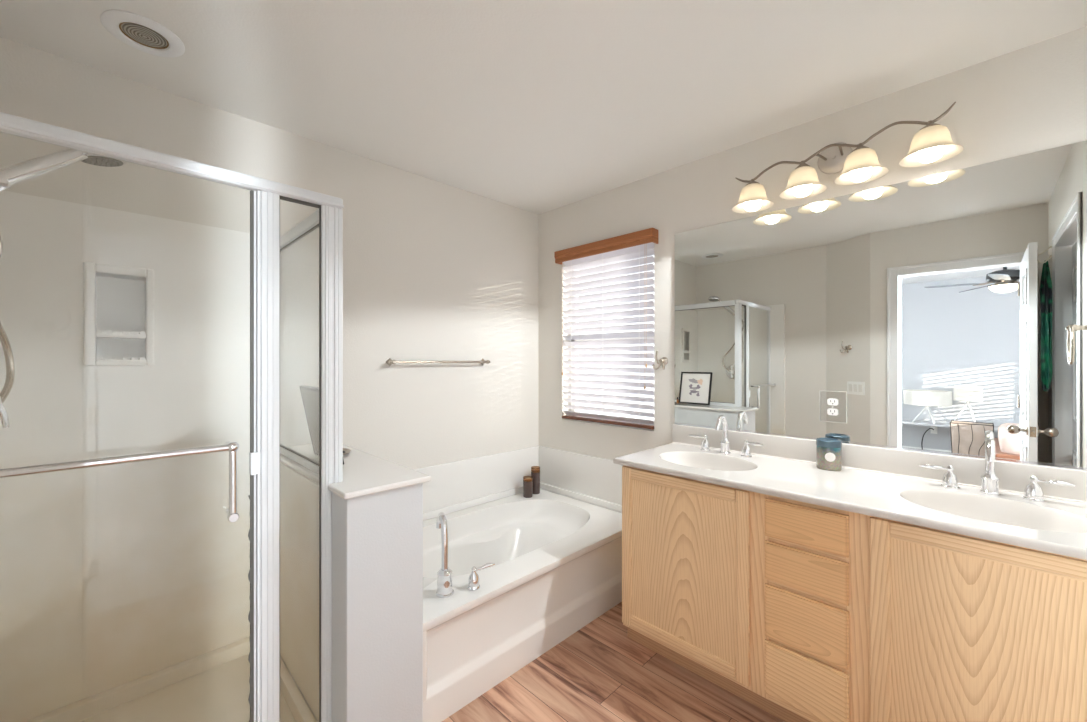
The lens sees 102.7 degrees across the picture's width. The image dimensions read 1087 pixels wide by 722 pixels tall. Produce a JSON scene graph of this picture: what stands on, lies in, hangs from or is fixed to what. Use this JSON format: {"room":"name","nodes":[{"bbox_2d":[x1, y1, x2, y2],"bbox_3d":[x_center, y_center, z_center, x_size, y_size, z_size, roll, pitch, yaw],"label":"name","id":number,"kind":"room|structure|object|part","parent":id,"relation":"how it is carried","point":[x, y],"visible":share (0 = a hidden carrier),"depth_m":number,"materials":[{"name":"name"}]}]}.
{"room":"bathroom","nodes":[
{"label":"bathroom","id":0,"kind":"room"},
{"bbox_2d":[0,37,538,468],"bbox_3d":[-0.975,0.120,2.405,2.841,2.440,0.100,0,0,-45],"label":"wall","id":1,"kind":"structure","parent":0,"point":[433,270],"depth_m":2.35,"materials":[{"name":"white paint"}]},
{"bbox_2d":[343,448,350,454],"bbox_3d":[-0.907,0.404,1.931,0.084,0.012,0.144,0,0,-45],"label":"robe hook","id":2,"kind":"object","parent":1,"relation":"attached to","point":[346,450],"visible":0.33,"depth_m":1.94,"materials":[{"name":"silver metal"}]},
{"bbox_2d":[386,358,489,365],"bbox_3d":[-0.610,0.006,2.645,0.695,0.048,0.074,0,0,-45],"label":"towel rail","id":3,"kind":"object","parent":1,"relation":"attached to","point":[389,361],"visible":1,"depth_m":2.58,"materials":[{"name":"silver metal"}]},
{"bbox_2d":[413,446,622,520],"bbox_3d":[-0.177,0.788,2.349,1.484,0.309,1.101,0,0,-45],"label":"tub surround","id":4,"kind":"object","parent":1,"relation":"attached to","point":[455,486],"visible":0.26,"depth_m":2.88,"materials":[{"name":"white tile"}]},
{"bbox_2d":[280,483,422,721],"bbox_3d":[-0.855,0.885,1.789,0.265,0.910,0.945,0,0,-45],"label":"wall","id":5,"kind":"structure","parent":0,"point":[377,538],"depth_m":1.44,"materials":[{"name":"white paint"}]},
{"bbox_2d":[280,444,430,499],"bbox_3d":[-0.845,0.420,1.788,0.302,0.020,0.961,0,0,-45],"label":"trim","id":6,"kind":"structure","parent":5,"relation":"on","point":[364,473],"depth_m":1.58,"materials":[{"name":"white stone"}]},
{"bbox_2d":[299,385,343,463],"bbox_3d":[-0.916,0.257,1.787,0.076,0.303,0.306,0,0,-45],"label":"art frame","id":7,"kind":"object","parent":6,"relation":"on","point":[310,394],"visible":0.37,"depth_m":1.83,"materials":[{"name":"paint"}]},
{"bbox_2d":[0,0,1086,214],"bbox_3d":[0.005,-1.140,1.416,2.841,0.080,2.925,0,0,-45],"label":"ceiling","id":8,"kind":"structure","parent":0,"point":[538,107],"depth_m":1.62,"materials":[{"name":"white paint"}]},
{"bbox_2d":[100,10,184,57],"bbox_3d":[-1.345,-1.095,1.466,0.210,0.009,0.210,0,0,-45],"label":"recessed light","id":9,"kind":"object","parent":8,"relation":"in","point":[130,28],"visible":1,"depth_m":1.45,"materials":[{"name":"white paint"}]},
{"bbox_2d":[442,602,784,721],"bbox_3d":[0.005,1.365,1.416,2.841,0.050,2.925,0,0,-45],"label":"floor","id":10,"kind":"structure","parent":0,"point":[598,673],"depth_m":1.77,"materials":[{"name":"brown wood"}]},
{"bbox_2d":[0,191,318,721],"bbox_3d":[-1.262,0.384,1.430,0.820,1.913,1.009,0,0,-45],"label":"shower surround","id":11,"kind":"object","parent":10,"relation":"on","point":[125,587],"visible":0.91,"depth_m":1.65,"materials":[{"name":"plastic"}]},
{"bbox_2d":[0,395,9,427],"bbox_3d":[-1.511,0.120,1.188,0.066,0.156,0.156,0,0,-45],"label":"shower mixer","id":12,"kind":"object","parent":11,"relation":"attached to","point":[4,418],"visible":1,"depth_m":1.20,"materials":[{"name":"silver metal"}]},
{"bbox_2d":[0,112,343,721],"bbox_3d":[-1.236,0.394,1.450,0.826,1.892,0.885,0,0,-45],"label":"shower door frame","id":13,"kind":"structure","parent":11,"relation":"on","point":[266,243],"depth_m":1.32,"materials":[{"name":"white metal"}]},
{"bbox_3d":[-0.983,-0.533,1.195,0.826,0.037,0.042,0,0,-45],"label":"header rail","id":14,"kind":"part","parent":13,"relation":"part of","materials":[{"name":"white metal"}]},
{"bbox_3d":[-0.843,0.357,1.337,0.049,1.745,0.034,0,0,-45],"label":"post","id":15,"kind":"part","parent":13,"relation":"part of","materials":[{"name":"white metal"}]},
{"bbox_3d":[-0.992,0.397,1.767,0.026,0.026,0.779,0,0,-45],"label":"return sill","id":16,"kind":"part","parent":13,"relation":"part of","materials":[{"name":"white metal"}]},
{"bbox_3d":[-0.717,0.412,1.466,0.067,1.855,0.040,0,0,-45],"label":"corner post","id":17,"kind":"part","parent":13,"relation":"part of","materials":[{"name":"white metal"}]},
{"bbox_3d":[-1.016,0.835,1.749,0.019,0.810,0.715,0,0,-45],"label":"panel","id":18,"kind":"part","parent":11,"relation":"part of","materials":[{"name":"plastic"}]},
{"bbox_2d":[423,488,621,721],"bbox_3d":[-0.236,1.097,2.409,1.484,0.487,0.931,0,0,-45],"label":"bathtub","id":19,"kind":"object","parent":10,"relation":"on","point":[557,558],"depth_m":2.07,"materials":[{"name":"white ceramic"}]},
{"bbox_2d":[436,512,453,597],"bbox_3d":[-0.429,0.788,1.804,0.072,0.310,0.171,0,0,-35],"label":"tub faucet","id":20,"kind":"object","parent":19,"relation":"on","point":[444,581],"visible":1,"depth_m":1.75,"materials":[{"name":"silver metal"}]},
{"bbox_3d":[-0.426,0.743,1.820,0.028,0.220,0.151,0,0,-24],"label":"spout","id":21,"kind":"part","parent":20,"relation":"part of","materials":[{"name":"silver metal"}]},
{"bbox_3d":[-0.266,0.898,1.829,0.114,0.090,0.052,0,0,-38],"label":"faucet handle","id":22,"kind":"part","parent":19,"relation":"part of","materials":[{"name":"silver metal"}]},
{"bbox_3d":[-0.249,0.865,1.827,0.092,0.024,0.019,0,0,-28],"label":"lever","id":23,"kind":"part","parent":19,"relation":"part of","materials":[{"name":"silver metal"}]},
{"bbox_2d":[423,488,621,623],"bbox_3d":[-0.237,1.127,2.409,1.484,0.366,0.930,0,0,-45],"label":"tub basin","id":24,"kind":"object","parent":19,"relation":"in","point":[557,558],"depth_m":2.32,"materials":[{"name":"white ceramic"}]},
{"bbox_2d":[523,477,532,497],"bbox_3d":[-0.109,0.875,3.025,0.068,0.135,0.068,0,0,-45],"label":"candle holder","id":25,"kind":"object","parent":19,"relation":"on","point":[527,482],"visible":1,"depth_m":3.00,"materials":[{"name":"brown glass"}]},
{"bbox_2d":[531,468,539,493],"bbox_3d":[-0.057,0.851,3.104,0.066,0.185,0.066,0,0,-45],"label":"candle holder","id":26,"kind":"object","parent":19,"relation":"on","point":[535,473],"visible":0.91,"depth_m":3.08,"materials":[{"name":"brown glass"}]},
{"bbox_2d":[622,465,1086,721],"bbox_3d":[1.101,0.913,1.720,0.552,0.853,1.530,0,0,-45],"label":"vanity cabinet","id":27,"kind":"object","parent":10,"relation":"on","point":[799,611],"visible":0.88,"depth_m":1.44,"materials":[{"name":"brown wood"}]},
{"bbox_3d":[0.583,0.528,1.868,0.018,0.052,0.477,0,0,-45],"label":"door rail","id":28,"kind":"part","parent":27,"relation":"part of","materials":[{"name":"brown wood"}]},
{"bbox_3d":[0.583,1.216,1.868,0.018,0.052,0.477,0,0,-45],"label":"door rail","id":29,"kind":"part","parent":27,"relation":"part of","materials":[{"name":"brown wood"}]},
{"bbox_3d":[0.586,0.872,1.871,0.007,0.640,0.481,0,0,-45],"label":"door","id":30,"kind":"part","parent":27,"relation":"part of","materials":[{"name":"brown wood"}]},
{"bbox_3d":[0.927,1.240,1.548,0.018,0.050,1.530,0,0,-45],"label":"rail","id":31,"kind":"part","parent":27,"relation":"part of","materials":[{"name":"brown wood"}]},
{"bbox_3d":[0.918,1.137,1.528,0.021,0.198,0.261,0,0,-45],"label":"drawer","id":32,"kind":"part","parent":27,"relation":"part of","materials":[{"name":"brown wood"}]},
{"bbox_3d":[0.918,0.925,1.528,0.021,0.193,0.261,0,0,-45],"label":"drawer","id":33,"kind":"part","parent":27,"relation":"part of","materials":[{"name":"brown wood"}]},
{"bbox_3d":[0.918,0.739,1.528,0.021,0.142,0.261,0,0,-45],"label":"drawer","id":34,"kind":"part","parent":27,"relation":"part of","materials":[{"name":"brown wood"}]},
{"bbox_3d":[0.918,0.581,1.528,0.021,0.139,0.261,0,0,-45],"label":"drawer","id":35,"kind":"part","parent":27,"relation":"part of","materials":[{"name":"brown wood"}]},
{"bbox_3d":[0.932,1.030,1.543,0.018,0.040,0.260,0,0,-45],"label":"rail","id":36,"kind":"part","parent":27,"relation":"part of","materials":[{"name":"brown wood"}]},
{"bbox_3d":[0.932,0.819,1.543,0.018,0.040,0.260,0,0,-45],"label":"rail","id":37,"kind":"part","parent":27,"relation":"part of","materials":[{"name":"brown wood"}]},
{"bbox_3d":[0.932,0.659,1.543,0.018,0.040,0.260,0,0,-45],"label":"rail","id":38,"kind":"part","parent":27,"relation":"part of","materials":[{"name":"brown wood"}]},
{"bbox_2d":[613,424,1086,559],"bbox_3d":[1.085,0.483,1.718,0.579,0.250,1.559,0,0,-45],"label":"countertop","id":39,"kind":"structure","parent":27,"relation":"on","point":[886,483],"depth_m":1.59,"materials":[{"name":"stone"}]},
{"bbox_2d":[659,451,757,470],"bbox_3d":[0.755,0.535,2.022,0.336,0.146,0.444,0,0,-45],"label":"sink basin","id":40,"kind":"object","parent":39,"relation":"in","point":[702,460],"depth_m":2.15,"materials":[{"name":"white ceramic"}]},
{"bbox_2d":[689,415,763,457],"bbox_3d":[0.881,0.364,2.147,0.133,0.196,0.377,0,0,-45],"label":"sink faucet","id":41,"kind":"object","parent":39,"relation":"on","point":[725,444],"visible":1,"depth_m":2.16,"materials":[{"name":"silver metal"}]},
{"bbox_3d":[0.803,0.394,2.273,0.087,0.017,0.017,0,0,33],"label":"lever","id":42,"kind":"part","parent":41,"relation":"part of","materials":[{"name":"silver metal"}]},
{"bbox_3d":[0.838,0.422,2.248,0.052,0.080,0.052,0,0,-45],"label":"handle","id":43,"kind":"part","parent":41,"relation":"part of","materials":[{"name":"silver metal"}]},
{"bbox_3d":[0.877,0.329,2.143,0.120,0.126,0.025,0,0,-45],"label":"spout","id":44,"kind":"part","parent":41,"relation":"part of","materials":[{"name":"silver metal"}]},
{"bbox_3d":[0.910,0.422,2.176,0.052,0.080,0.052,0,0,-45],"label":"spout","id":45,"kind":"part","parent":41,"relation":"part of","materials":[{"name":"silver metal"}]},
{"bbox_3d":[0.982,0.422,2.103,0.052,0.080,0.052,0,0,-45],"label":"handle","id":46,"kind":"part","parent":41,"relation":"part of","materials":[{"name":"silver metal"}]},
{"bbox_3d":[1.006,0.394,2.068,0.017,0.017,0.087,0,0,-33],"label":"lever","id":47,"kind":"part","parent":41,"relation":"part of","materials":[{"name":"silver metal"}]},
{"bbox_2d":[816,437,841,470],"bbox_3d":[1.226,0.399,1.867,0.096,0.127,0.096,0,0,-45],"label":"candle jar","id":48,"kind":"object","parent":39,"relation":"on","point":[828,450],"visible":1,"depth_m":1.83,"materials":[{"name":"blue glass"}]},
{"bbox_3d":[1.226,0.349,1.867,0.096,0.029,0.096,0,0,-45],"label":"jar lid","id":49,"kind":"part","parent":48,"relation":"part of","materials":[{"name":"blue glass"}]},
{"bbox_2d":[900,490,1086,532],"bbox_3d":[1.403,0.535,1.362,0.336,0.146,0.444,0,0,-45],"label":"sink basin","id":50,"kind":"object","parent":39,"relation":"in","point":[1019,514],"depth_m":1.43,"materials":[{"name":"white ceramic"}]},
{"bbox_2d":[919,439,1074,501],"bbox_3d":[1.532,0.364,1.490,0.133,0.196,0.377,0,0,-45],"label":"sink faucet","id":51,"kind":"object","parent":39,"relation":"on","point":[1033,491],"visible":1,"depth_m":1.50,"materials":[{"name":"silver metal"}]},
{"bbox_3d":[1.454,0.394,1.616,0.087,0.017,0.017,0,0,33],"label":"lever","id":52,"kind":"part","parent":51,"relation":"part of","materials":[{"name":"silver metal"}]},
{"bbox_3d":[1.489,0.422,1.591,0.052,0.080,0.052,0,0,-45],"label":"handle","id":53,"kind":"part","parent":51,"relation":"part of","materials":[{"name":"silver metal"}]},
{"bbox_3d":[1.528,0.329,1.486,0.120,0.126,0.025,0,0,-45],"label":"spout","id":54,"kind":"part","parent":51,"relation":"part of","materials":[{"name":"silver metal"}]},
{"bbox_3d":[1.561,0.422,1.519,0.052,0.080,0.052,0,0,-45],"label":"spout","id":55,"kind":"part","parent":51,"relation":"part of","materials":[{"name":"silver metal"}]},
{"bbox_3d":[1.633,0.422,1.446,0.052,0.080,0.052,0,0,-45],"label":"handle","id":56,"kind":"part","parent":51,"relation":"part of","materials":[{"name":"silver metal"}]},
{"bbox_3d":[1.658,0.394,1.411,0.017,0.017,0.087,0,0,-33],"label":"lever","id":57,"kind":"part","parent":51,"relation":"part of","materials":[{"name":"silver metal"}]},
{"bbox_3d":[0.927,0.506,1.548,0.018,0.038,1.530,0,0,-45],"label":"rail","id":58,"kind":"part","parent":27,"relation":"part of","materials":[{"name":"brown wood"}]},
{"bbox_3d":[1.241,0.528,1.204,0.018,0.052,0.439,0,0,-45],"label":"door rail","id":59,"kind":"part","parent":27,"relation":"part of","materials":[{"name":"brown wood"}]},
{"bbox_3d":[1.244,0.872,1.206,0.007,0.640,0.443,0,0,-45],"label":"door","id":60,"kind":"part","parent":27,"relation":"part of","materials":[{"name":"brown wood"}]},
{"bbox_2d":[539,26,1086,459],"bbox_3d":[0.996,0.120,2.321,0.140,2.440,2.795,0,0,-45],"label":"wall","id":61,"kind":"structure","parent":0,"point":[1032,98],"depth_m":2.11,"materials":[{"name":"white paint"}]},
{"bbox_2d":[571,248,653,425],"bbox_3d":[0.473,-0.152,2.909,0.045,1.135,0.742,0,0,-45],"label":"window","id":62,"kind":"structure","parent":61,"relation":"in","point":[575,391],"depth_m":3.13,"materials":[{"name":"white plastic"}]},
{"bbox_2d":[554,228,657,429],"bbox_3d":[0.388,-0.181,2.810,0.106,1.174,0.778,0,0,-45],"label":"window blind","id":63,"kind":"object","parent":62,"relation":"attached to","point":[644,239],"visible":0.96,"depth_m":2.80,"materials":[{"name":"white plastic"}]},
{"bbox_3d":[0.403,0.397,2.837,0.048,0.019,0.732,0,0,-45],"label":"rail","id":64,"kind":"part","parent":63,"relation":"part of","materials":[{"name":"brown wood"}]},
{"bbox_2d":[652,351,667,369],"bbox_3d":[0.669,-0.003,2.486,0.092,0.108,0.083,0,0,-45],"label":"robe hook","id":65,"kind":"object","parent":61,"relation":"attached to","point":[664,360],"visible":1,"depth_m":2.49,"materials":[{"name":"silver metal"}]},
{"bbox_2d":[732,102,963,212],"bbox_3d":[1.218,-0.833,1.834,0.230,0.258,0.800,0,0,-45],"label":"vanity light","id":66,"kind":"object","parent":61,"relation":"attached to","point":[933,143],"visible":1,"depth_m":1.80,"materials":[{"name":"satin nickel"},{"name":"frosted glass"}]},
{"bbox_3d":[0.980,-0.772,2.037,0.177,0.100,0.177,0,0,-45],"label":"lamp shade","id":67,"kind":"part","parent":66,"relation":"part of","materials":[{"name":"white glass"}]},
{"bbox_3d":[1.127,-0.784,1.889,0.177,0.100,0.177,0,0,-45],"label":"lamp shade","id":68,"kind":"part","parent":66,"relation":"part of","materials":[{"name":"white glass"}]},
{"bbox_3d":[1.239,-0.881,1.862,0.132,0.084,0.772,0,0,-45],"label":"scroll arm","id":69,"kind":"part","parent":66,"relation":"part of","materials":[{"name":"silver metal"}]},
{"bbox_3d":[1.272,-0.790,1.743,0.177,0.100,0.177,0,0,-45],"label":"lamp shade","id":70,"kind":"part","parent":66,"relation":"part of","materials":[{"name":"white glass"}]},
{"bbox_3d":[1.419,-0.800,1.595,0.177,0.100,0.177,0,0,-45],"label":"lamp shade","id":71,"kind":"part","parent":66,"relation":"part of","materials":[{"name":"white glass"}]},
{"bbox_2d":[672,424,1086,502],"bbox_3d":[1.282,0.412,1.911,0.027,0.108,1.555,0,0,-45],"label":"backsplash","id":72,"kind":"structure","parent":61,"relation":"attached to","point":[1014,477],"depth_m":1.73,"materials":[{"name":"stone"}]},
{"bbox_2d":[674,141,1086,469],"bbox_3d":[1.290,-0.182,1.917,0.010,1.080,1.549,0,0,-45],"label":"wall mirror","id":73,"kind":"object","parent":61,"relation":"attached to","point":[948,309],"visible":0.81,"depth_m":1.74,"materials":[{"name":"white mirror"}]},
{"bbox_2d":[824,391,846,422],"bbox_3d":[1.278,0.202,1.920,0.009,0.137,0.101,0,0,-45],"label":"wall outlet","id":74,"kind":"object","parent":73,"relation":"attached to","point":[830,401],"visible":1,"depth_m":1.92,"materials":[{"name":"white plastic"}]},
{"bbox_2d":[827,398,837,415],"bbox_3d":[1.277,0.203,1.919,0.005,0.074,0.041,0,0,-45],"label":"receptacle","id":75,"kind":"object","parent":74,"relation":"attached to","point":[830,401],"depth_m":1.92,"materials":[{"name":"white plastic"}]},
{"bbox_3d":[-0.752,0.120,0.412,0.312,2.440,0.445,0,0,-45],"label":"wall","id":76,"kind":"structure","parent":0,"visible":0},
{"bbox_2d":[0,237,1,256],"bbox_3d":[-0.711,-0.125,0.509,0.092,0.108,0.089,0,0,-45],"label":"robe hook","id":77,"kind":"object","parent":76,"relation":"attached to","point":[0,237],"visible":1,"depth_m":0.55,"materials":[{"name":"silver metal"}]},
{"bbox_3d":[-1.436,0.120,0.952,0.100,2.440,1.315,0,0,-45],"label":"wall","id":78,"kind":"structure","parent":0,"visible":0},
{"bbox_2d":[0,149,126,402],"bbox_3d":[-1.480,-0.280,1.278,0.154,0.831,0.401,0,0,11],"label":"handheld shower","id":79,"kind":"object","parent":78,"relation":"attached to","point":[30,169],"visible":0.89,"depth_m":1.25,"materials":[{"name":"silver metal"}]},
{"bbox_3d":[-1.452,-0.549,1.240,0.050,0.262,0.309,0,0,4],"label":"handle","id":80,"kind":"part","parent":79,"relation":"part of","materials":[{"name":"silver metal"}]}
]}

